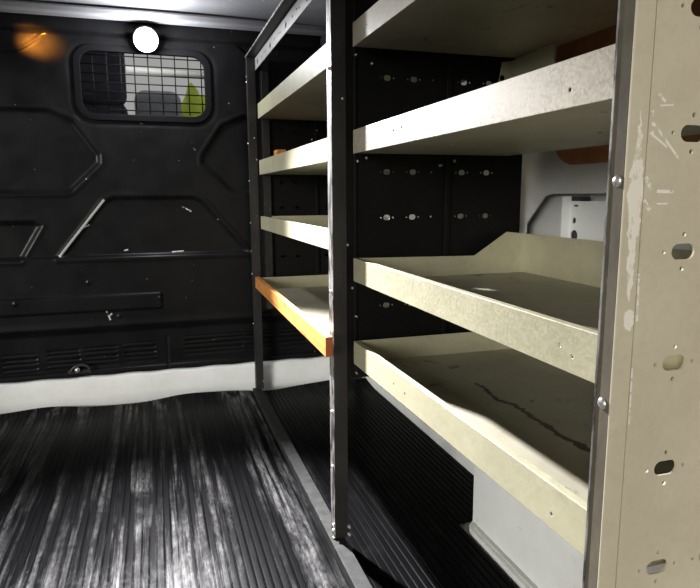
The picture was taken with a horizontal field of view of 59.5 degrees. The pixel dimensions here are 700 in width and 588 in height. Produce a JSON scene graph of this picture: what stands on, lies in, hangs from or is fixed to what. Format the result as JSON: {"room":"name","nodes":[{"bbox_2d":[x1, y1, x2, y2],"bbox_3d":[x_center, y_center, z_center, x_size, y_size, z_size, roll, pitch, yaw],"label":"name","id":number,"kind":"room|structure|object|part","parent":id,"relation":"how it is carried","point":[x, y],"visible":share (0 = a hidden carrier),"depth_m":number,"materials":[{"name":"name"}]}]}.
{"room":"vehicle interior","nodes":[
{"label":"vehicle interior","id":0,"kind":"room"},
{"bbox_2d":[0,12,327,382],"bbox_3d":[-0.743,-0.283,2.337,1.740,1.430,0.044,-3,10,-17],"label":"wall","id":1,"kind":"structure","parent":0,"point":[125,246],"depth_m":2.31,"materials":[{"name":"paint"}]},
{"bbox_2d":[68,364,91,373],"bbox_3d":[-1.026,0.284,2.324,0.084,0.040,0.022,-3,10,-17],"label":"lashing eye","id":2,"kind":"object","parent":1,"relation":"attached to","point":[74,370],"visible":1,"depth_m":2.32,"materials":[{"name":"silver metal"}]},
{"bbox_3d":[-1.029,0.296,2.334,0.083,0.014,0.005,-3,10,-17],"label":"plate","id":3,"kind":"part","parent":2,"relation":"part of","materials":[{"name":"plastic"}]},
{"bbox_2d":[72,44,211,122],"bbox_3d":[-0.759,-0.773,2.264,0.481,0.264,0.024,-3,10,-17],"label":"window","id":4,"kind":"structure","parent":1,"relation":"in","point":[112,82],"depth_m":2.26,"materials":[{"name":"clear glass"}]},
{"bbox_2d":[133,25,158,52],"bbox_3d":[-0.730,-0.907,2.188,0.088,0.091,0.091,-3,10,-17],"label":"work lamp","id":5,"kind":"object","parent":1,"relation":"attached to","point":[145,38],"visible":1,"depth_m":2.16,"materials":[{"name":"plastic"}]},
{"bbox_2d":[0,0,325,35],"bbox_3d":[-0.740,-0.984,2.171,1.700,0.031,0.055,-3,10,-17],"label":"trim","id":6,"kind":"structure","parent":1,"relation":"attached to","point":[11,6],"depth_m":2.15,"materials":[{"name":"paint"}]},
{"bbox_2d":[0,356,365,413],"bbox_3d":[-0.736,0.364,2.428,1.720,0.130,0.025,-3,10,-17],"label":"baseboard","id":7,"kind":"structure","parent":1,"relation":"attached to","point":[141,386],"depth_m":2.41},
{"bbox_2d":[21,0,325,26],"bbox_3d":[-0.371,-0.814,1.048,1.780,0.034,2.543,-3,10,-17],"label":"ceiling","id":8,"kind":"structure","parent":0,"point":[315,13],"depth_m":2.13,"materials":[{"name":"paint"}]},
{"bbox_2d":[459,522,516,585],"bbox_3d":[-0.575,0.517,1.970,1.820,0.026,4.000,-3,10,-17],"label":"floor","id":9,"kind":"structure","parent":0,"point":[465,526],"depth_m":1.50,"materials":[{"name":"paint"}]},
{"bbox_2d":[0,378,517,587],"bbox_3d":[-0.369,0.601,1.254,1.701,0.025,2.483,-3,10,-17],"label":"rubber mat","id":10,"kind":"object","parent":9,"relation":"on","point":[190,490],"visible":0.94,"depth_m":1.64,"materials":[{"name":"black rubber"}]},
{"bbox_2d":[245,0,699,587],"bbox_3d":[0.132,-0.093,1.475,0.481,1.314,2.117,-3,10,-17],"label":"shelving rack","id":11,"kind":"object","parent":10,"relation":"on","point":[565,370],"visible":1,"depth_m":1.05,"materials":[{"name":"metal"}]},
{"bbox_3d":[-0.372,-0.252,2.397,0.030,1.285,0.030,-3,10,-17],"label":"frame","id":12,"kind":"part","parent":11,"relation":"part of","materials":[{"name":"metal"}]},
{"bbox_3d":[-0.320,-0.408,2.368,0.026,0.943,0.014,-3,10,-17],"label":"stiffening post","id":13,"kind":"part","parent":11,"relation":"part of","materials":[{"name":"metal"}]},
{"bbox_2d":[274,150,285,154],"bbox_3d":[-0.221,-0.500,2.308,0.120,0.082,0.060,-3,10,-17],"label":"block","id":14,"kind":"object","parent":11,"relation":"on","point":[276,152],"visible":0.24,"depth_m":2.26,"materials":[{"name":"orange wood"}]},
{"bbox_3d":[-0.058,-0.712,1.363,0.002,0.045,1.967,-3,10,-17],"label":"rail","id":15,"kind":"part","parent":11,"relation":"part of","materials":[{"name":"beige metal"}]},
{"bbox_3d":[-0.063,0.554,1.512,0.033,0.026,2.107,-3,10,-17],"label":"floor rail","id":16,"kind":"part","parent":11,"relation":"part of","materials":[{"name":"grey metal"}]},
{"bbox_3d":[0.005,-0.386,1.887,0.387,0.002,1.099,-3,10,-17],"label":"shelf","id":17,"kind":"part","parent":11,"relation":"part of","materials":[{"name":"metal"}]},
{"bbox_3d":[-0.026,-0.078,1.316,0.030,1.285,0.030,-3,10,-17],"label":"divider frame","id":18,"kind":"part","parent":11,"relation":"part of","materials":[{"name":"metal"}]},
{"bbox_3d":[0.009,0.050,1.913,0.409,0.002,1.015,-3,10,-17],"label":"shelf","id":19,"kind":"part","parent":11,"relation":"part of","materials":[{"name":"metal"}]},
{"bbox_3d":[0.004,-0.591,1.853,0.387,0.002,1.099,-3,10,-17],"label":"shelf","id":20,"kind":"part","parent":11,"relation":"part of","materials":[{"name":"metal"}]},
{"bbox_3d":[0.309,-0.441,0.900,0.387,0.002,0.779,-3,10,-17],"label":"shelf","id":21,"kind":"part","parent":11,"relation":"part of","materials":[{"name":"metal"}]},
{"bbox_3d":[0.321,0.019,0.978,0.407,0.002,0.779,-3,10,-17],"label":"shelf","id":22,"kind":"part","parent":11,"relation":"part of","materials":[{"name":"metal"}]},
{"bbox_3d":[0.296,-0.237,0.929,0.357,0.002,0.779,-3,10,-17],"label":"shelf","id":23,"kind":"part","parent":11,"relation":"part of","materials":[{"name":"metal"}]},
{"bbox_3d":[0.322,0.196,1.006,0.407,0.002,0.779,-3,10,-17],"label":"shelf","id":24,"kind":"part","parent":11,"relation":"part of","materials":[{"name":"metal"}]},
{"bbox_3d":[0.439,0.039,0.578,0.424,1.285,0.002,-3,10,-17],"label":"panel","id":25,"kind":"part","parent":11,"relation":"part of","materials":[{"name":"beige metal"}]},
{"bbox_2d":[469,464,699,587],"bbox_3d":[0.539,0.508,0.907,0.154,0.318,1.270,-3,10,-17],"label":"wheel arch","id":26,"kind":"object","parent":9,"relation":"on","point":[527,550],"visible":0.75,"depth_m":1.29,"materials":[{"name":"paint"}]},
{"bbox_2d":[383,47,691,249],"bbox_3d":[0.473,-0.139,1.421,0.060,1.434,2.533,-3,10,-17],"label":"wall","id":27,"kind":"structure","parent":0,"point":[559,198],"depth_m":1.35,"materials":[{"name":"metal"}]},
{"bbox_2d":[320,33,325,46],"bbox_3d":[0.351,-0.803,1.254,0.198,0.043,2.493,-3,10,-17],"label":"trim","id":28,"kind":"structure","parent":27,"relation":"attached to","point":[323,38],"depth_m":2.35,"materials":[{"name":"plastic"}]},
{"bbox_2d":[366,376,473,474],"bbox_3d":[0.251,0.443,2.115,0.012,0.066,1.178,-3,10,-17],"label":"baseboard","id":29,"kind":"structure","parent":27,"relation":"attached to","point":[430,432],"depth_m":2.07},
{"bbox_2d":[556,0,699,164],"bbox_3d":[0.542,-0.439,1.024,0.005,0.414,0.635,-3,10,-17],"label":"panel","id":30,"kind":"object","parent":27,"relation":"attached to","point":[605,37],"visible":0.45,"depth_m":1.22,"materials":[{"name":"brown wood"}]}
]}

